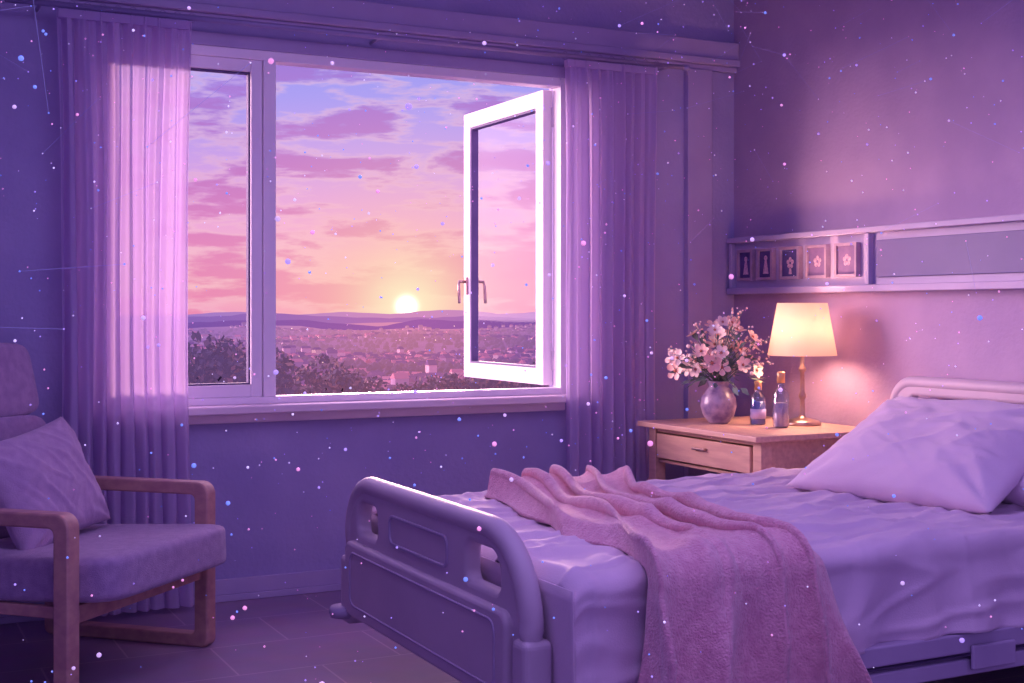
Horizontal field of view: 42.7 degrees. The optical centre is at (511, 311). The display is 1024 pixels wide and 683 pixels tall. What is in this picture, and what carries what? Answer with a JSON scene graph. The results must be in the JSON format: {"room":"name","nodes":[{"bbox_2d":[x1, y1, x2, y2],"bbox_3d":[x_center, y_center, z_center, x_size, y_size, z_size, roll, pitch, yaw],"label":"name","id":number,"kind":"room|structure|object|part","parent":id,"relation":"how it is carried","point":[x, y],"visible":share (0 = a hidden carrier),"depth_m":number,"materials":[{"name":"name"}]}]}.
{"room":"care facility","nodes":[
{"label":"care facility","id":0,"kind":"room"},
{"bbox_2d":[0,0,733,579],"bbox_3d":[-1.246,-0.200,6.026,5.810,3.200,0.200,0,0,-27],"label":"wall","id":1,"kind":"structure","parent":0,"point":[26,131],"depth_m":6.10,"materials":[{"name":"paint"}]},
{"bbox_2d":[0,568,340,624],"bbox_3d":[-1.195,1.250,5.925,5.410,0.100,0.026,0,0,-27],"label":"baseboard","id":2,"kind":"structure","parent":1,"relation":"attached to","point":[306,582],"depth_m":5.96,"materials":[{"name":"paint"}]},
{"bbox_2d":[188,55,261,398],"bbox_3d":[-1.461,-0.380,5.837,0.695,1.530,0.063,0,0,-27],"label":"window frame","id":3,"kind":"structure","parent":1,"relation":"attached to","point":[254,389],"depth_m":5.95,"materials":[{"name":"white plastic"}]},
{"bbox_2d":[188,68,249,385],"bbox_3d":[-1.460,-0.380,5.842,0.581,1.420,0.035,0,0,-27],"label":"gasket","id":4,"kind":"object","parent":3,"relation":"attached to","point":[192,69],"visible":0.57,"depth_m":5.96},
{"bbox_2d":[0,0,689,71],"bbox_3d":[-0.617,-1.275,6.134,3.398,0.040,0.174,0,0,-27],"label":"rail","id":5,"kind":"object","parent":1,"relation":"attached to","point":[662,66],"visible":0.94,"depth_m":5.96,"materials":[{"name":"metal"}]},
{"bbox_2d":[53,0,194,615],"bbox_3d":[-1.638,-0.014,5.549,0.596,2.567,0.102,0,0,-27],"label":"curtain","id":6,"kind":"object","parent":5,"relation":"hanging from","point":[106,335],"visible":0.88,"depth_m":5.54,"materials":[{"name":"fabric"}]},
{"bbox_2d":[563,51,658,481],"bbox_3d":[0.504,-0.014,6.633,0.576,2.567,0.102,0,0,-27],"label":"curtain","id":7,"kind":"object","parent":5,"relation":"hanging from","point":[615,130],"visible":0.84,"depth_m":6.61,"materials":[{"name":"fabric"}]},
{"bbox_2d":[188,44,566,405],"bbox_3d":[-0.771,-0.385,6.184,2.340,1.610,0.085,0,0,-27],"label":"frame","id":8,"kind":"object","parent":1,"relation":"attached to","point":[269,396],"visible":0.52,"depth_m":6.16,"materials":[{"name":"plastic"}]},
{"bbox_2d":[189,394,565,424],"bbox_3d":[-0.769,0.459,6.092,2.400,0.082,0.109,0,0,-27],"label":"window sill","id":9,"kind":"structure","parent":1,"relation":"attached to","point":[244,413],"depth_m":6.13,"materials":[{"name":"paint"}]},
{"bbox_2d":[191,30,564,77],"bbox_3d":[-0.754,-0.417,6.151,2.480,1.665,0.020,0,0,-27],"label":"window trim","id":10,"kind":"structure","parent":1,"relation":"attached to","point":[197,37],"depth_m":6.19,"materials":[{"name":"paint"}]},
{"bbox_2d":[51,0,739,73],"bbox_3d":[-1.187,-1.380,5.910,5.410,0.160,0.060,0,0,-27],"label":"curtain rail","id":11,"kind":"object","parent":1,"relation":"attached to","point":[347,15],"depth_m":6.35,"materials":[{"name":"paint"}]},
{"bbox_2d":[457,90,551,384],"bbox_3d":[-0.035,-0.383,7.155,0.182,1.515,0.975,0,0,-27],"label":"window","id":12,"kind":"structure","parent":1,"relation":"in","point":[465,281],"depth_m":6.98,"materials":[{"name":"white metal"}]},
{"bbox_3d":[-0.035,-0.383,7.155,0.044,1.355,0.815,0,0,-27],"label":"sash","id":13,"kind":"part","parent":12,"relation":"part of","materials":[{"name":"clear glass"}]},
{"bbox_3d":[-0.035,-0.383,7.155,0.056,1.515,0.975,0,0,-27],"label":"open sash","id":14,"kind":"part","parent":12,"relation":"part of","materials":[{"name":"white plastic"}]},
{"bbox_2d":[551,107,553,369],"bbox_3d":[0.214,-0.375,6.729,0.023,1.350,0.024,0,0,-27],"label":"hinges","id":15,"kind":"object","parent":1,"relation":"attached to","point":[552,108],"visible":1,"depth_m":6.72,"materials":[{"name":"plastic"}]},
{"bbox_2d":[684,68,711,476],"bbox_3d":[1.000,-0.050,7.025,0.160,2.500,0.040,0,0,-27],"label":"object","id":16,"kind":"structure","parent":1,"relation":"attached to","point":[698,84],"depth_m":7.00,"materials":[{"name":"paint"}]},
{"bbox_2d":[0,590,1023,682],"bbox_3d":[0.454,1.350,2.661,5.810,0.100,7.740,0,0,-27],"label":"floor","id":17,"kind":"structure","parent":0,"point":[291,628],"depth_m":4.98,"materials":[{"name":"tile"}]},
{"bbox_2d":[0,343,225,682],"bbox_3d":[-1.682,0.710,4.813,1.057,1.180,0.915,0,0,18],"label":"armchair","id":18,"kind":"object","parent":17,"relation":"on","point":[155,558],"visible":0.77,"depth_m":4.59,"materials":[{"name":"purple fabric"}]},
{"bbox_2d":[0,343,38,416],"bbox_3d":[-2.080,0.275,4.944,0.176,0.308,0.740,0,0,18],"label":"cushion","id":19,"kind":"object","parent":18,"relation":"on","point":[18,389],"depth_m":5.15,"materials":[{"name":"fabric"}]},
{"bbox_3d":[-1.792,0.980,4.402,0.755,0.640,0.065,0,0,18],"label":"frame","id":20,"kind":"part","parent":18,"relation":"part of","materials":[{"name":"brown wood"}]},
{"bbox_2d":[0,416,110,549],"bbox_3d":[-1.715,0.635,4.803,0.525,0.467,0.482,0,0,-27],"label":"throw pillow","id":21,"kind":"object","parent":18,"relation":"on","point":[42,463],"visible":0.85,"depth_m":4.71,"materials":[{"name":"fabric"}]},
{"bbox_2d":[0,524,225,602],"bbox_3d":[-1.581,0.905,4.779,0.843,0.194,0.785,0,0,18],"label":"seat cushion","id":22,"kind":"object","parent":18,"relation":"on","point":[155,558],"depth_m":4.45,"materials":[{"name":"fabric"}]},
{"bbox_3d":[-1.526,0.980,5.209,0.755,0.640,0.065,0,0,18],"label":"frame","id":23,"kind":"part","parent":18,"relation":"part of","materials":[{"name":"brown wood"}]},
{"bbox_2d":[329,376,1023,682],"bbox_3d":[0.887,0.791,4.588,2.709,1.018,1.667,0,0,-27],"label":"hospital bed","id":24,"kind":"object","parent":17,"relation":"on","point":[972,560],"visible":0.65,"depth_m":3.89,"materials":[{"name":"fabric"}]},
{"bbox_3d":[-0.285,0.930,4.051,0.045,0.260,1.270,0,0,-27],"label":"footboard panel","id":25,"kind":"part","parent":24,"relation":"part of","materials":[{"name":"plastic"}]},
{"bbox_3d":[-0.251,0.818,4.046,0.055,0.465,1.390,0,0,-27],"label":"footboard","id":26,"kind":"part","parent":24,"relation":"part of","materials":[{"name":"plastic"}]},
{"bbox_2d":[484,464,872,682],"bbox_3d":[0.391,0.811,4.140,0.830,0.501,1.548,0,0,-27],"label":"blanket","id":27,"kind":"object","parent":24,"relation":"on","point":[713,552],"visible":1,"depth_m":3.57,"materials":[{"name":"pink fabric"}]},
{"bbox_2d":[787,396,1023,514],"bbox_3d":[1.568,0.517,4.859,0.779,0.373,0.978,0,0,-27],"label":"bed pillow","id":28,"kind":"object","parent":24,"relation":"on","point":[922,461],"visible":0.98,"depth_m":4.70,"materials":[{"name":"fabric"}]},
{"bbox_3d":[1.416,1.030,3.995,2.030,0.160,0.105,0,0,-27],"label":"rail","id":29,"kind":"part","parent":24,"relation":"part of","materials":[{"name":"plastic"}]},
{"bbox_3d":[0.929,1.015,4.615,2.500,0.250,1.460,0,0,-27],"label":"bed frame","id":30,"kind":"part","parent":24,"relation":"part of","materials":[{"name":"metal"}]},
{"bbox_3d":[2.065,0.625,5.205,0.050,0.650,1.530,0,0,-27],"label":"headboard","id":31,"kind":"part","parent":24,"relation":"part of","materials":[{"name":"plastic"}]},
{"bbox_2d":[1001,475,1023,506],"bbox_3d":[1.940,0.579,4.677,0.594,0.258,0.900,0,0,-27],"label":"bed pillow","id":32,"kind":"object","parent":24,"relation":"on","point":[1016,496],"visible":0.07,"depth_m":4.49,"materials":[{"name":"fabric"}]},
{"bbox_2d":[637,416,855,479],"bbox_3d":[1.173,0.920,6.250,0.750,0.760,0.960,0,0,-27],"label":"nightstand","id":33,"kind":"object","parent":17,"relation":"on","point":[695,443],"visible":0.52,"depth_m":5.98,"materials":[{"name":"brown wood"}]},
{"bbox_3d":[0.869,0.638,6.097,0.020,0.013,0.100,0,0,-27],"label":"drawer handle","id":34,"kind":"part","parent":33,"relation":"part of","materials":[{"name":"gold metal"}]},
{"bbox_3d":[0.889,0.655,6.107,0.025,0.120,0.750,0,0,-27],"label":"drawer","id":35,"kind":"part","parent":33,"relation":"part of","materials":[{"name":"brown wood"}]},
{"bbox_2d":[665,307,772,423],"bbox_3d":[0.987,0.258,6.367,0.598,0.564,0.579,0,0,-27],"label":"flower vase","id":36,"kind":"object","parent":33,"relation":"on","point":[718,404],"visible":0.99,"depth_m":6.29,"materials":[{"name":"ceramic"}]},
{"bbox_2d":[750,381,765,424],"bbox_3d":[1.177,0.434,6.264,0.075,0.209,0.075,0,0,-27],"label":"glass bottle","id":37,"kind":"object","parent":33,"relation":"on","point":[757,410],"visible":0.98,"depth_m":6.24,"materials":[{"name":"glass"}]},
{"bbox_2d":[773,372,788,427],"bbox_3d":[1.258,0.409,6.125,0.076,0.259,0.076,0,0,-27],"label":"glass bottle","id":38,"kind":"object","parent":33,"relation":"on","point":[780,409],"visible":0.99,"depth_m":6.10,"materials":[{"name":"glass"}]},
{"bbox_2d":[768,303,836,426],"bbox_3d":[1.387,0.248,6.258,0.326,0.583,0.326,0,0,-27],"label":"table lamp","id":39,"kind":"object","parent":33,"relation":"on","point":[812,335],"visible":0.96,"depth_m":6.15,"materials":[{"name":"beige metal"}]},
{"bbox_3d":[1.387,0.082,6.258,0.326,0.250,0.326,0,0,-27],"label":"lamp shade","id":40,"kind":"part","parent":39,"relation":"part of","materials":[{"name":"fabric"}]},
{"bbox_2d":[734,0,1023,425],"bbox_3d":[2.665,-0.200,4.505,0.200,3.200,6.040,0,0,-27],"label":"wall","id":41,"kind":"structure","parent":0,"point":[944,158],"depth_m":6.17,"materials":[{"name":"paint"}]},
{"bbox_2d":[727,213,1023,294],"bbox_3d":[2.055,-0.247,5.419,0.065,0.305,3.820,0,0,-27],"label":"panel","id":42,"kind":"object","parent":41,"relation":"attached to","point":[941,246],"visible":1,"depth_m":6.05,"materials":[{"name":"paint"}]},
{"bbox_3d":[0.116,-1.850,3.330,5.810,0.100,6.240,0,0,-27],"label":"ceiling","id":43,"kind":"structure","parent":0,"visible":0},
{"bbox_2d":[0,0,1023,682],"bbox_3d":[-0.120,-0.235,4.170,4.751,2.835,3.550,0,0,-27],"label":"sparkles","id":44,"kind":"object","parent":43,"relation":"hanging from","point":[408,106],"visible":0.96,"depth_m":3.72,"materials":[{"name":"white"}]},
{"label":"outside","id":45,"kind":"structure","parent":0,"visible":0},
{"bbox_2d":[188,310,535,393],"bbox_3d":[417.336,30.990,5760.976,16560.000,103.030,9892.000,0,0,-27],"label":"hillside town","id":46,"kind":"object","parent":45,"point":[373,348],"visible":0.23,"depth_m":2615.85,"materials":[{"name":"purple"}]},
{"bbox_2d":[188,331,286,394],"bbox_3d":[-9.518,5.426,38.136,5.107,10.532,5.178,0,0,-27],"label":"leafy tree","id":47,"kind":"object","parent":46,"relation":"on","point":[203,374],"visible":0.08,"depth_m":37.11,"materials":[{"name":"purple plant"}]},
{"bbox_2d":[188,335,299,394],"bbox_3d":[-8.899,5.722,41.599,4.306,10.020,4.421,0,0,-27],"label":"leafy tree","id":48,"kind":"object","parent":46,"relation":"on","point":[288,364],"visible":0.05,"depth_m":41.75,"materials":[{"name":"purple plant"}]},
{"bbox_2d":[283,373,312,394],"bbox_3d":[-10.317,6.799,57.610,3.998,8.499,4.312,0,0,-27],"label":"leafy tree","id":49,"kind":"object","parent":46,"relation":"on","point":[305,386],"visible":0.05,"depth_m":57.72,"materials":[{"name":"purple plant"}]},
{"bbox_2d":[293,352,371,393],"bbox_3d":[-8.303,6.445,59.797,4.526,9.260,5.771,0,0,-27],"label":"leafy tree","id":50,"kind":"object","parent":46,"relation":"on","point":[338,383],"visible":0.3,"depth_m":58.74,"materials":[{"name":"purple plant"}]},
{"bbox_2d":[357,372,412,391],"bbox_3d":[-6.136,6.953,61.848,4.284,8.303,4.555,0,0,-27],"label":"leafy tree","id":51,"kind":"object","parent":46,"relation":"on","point":[379,383],"visible":0.02,"depth_m":61.74,"materials":[{"name":"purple plant"}]},
{"bbox_2d":[410,372,488,390],"bbox_3d":[-2.594,6.882,61.448,4.526,8.332,4.430,0,0,-27],"label":"leafy tree","id":52,"kind":"object","parent":46,"relation":"on","point":[455,383],"visible":0.2,"depth_m":60.85,"materials":[{"name":"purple plant"}]},
{"bbox_2d":[460,376,546,388],"bbox_3d":[-0.458,6.766,64.328,4.760,8.616,4.858,0,0,-27],"label":"leafy tree","id":53,"kind":"object","parent":46,"relation":"on","point":[497,384],"visible":0.15,"depth_m":63.10,"materials":[{"name":"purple plant"}]}
]}

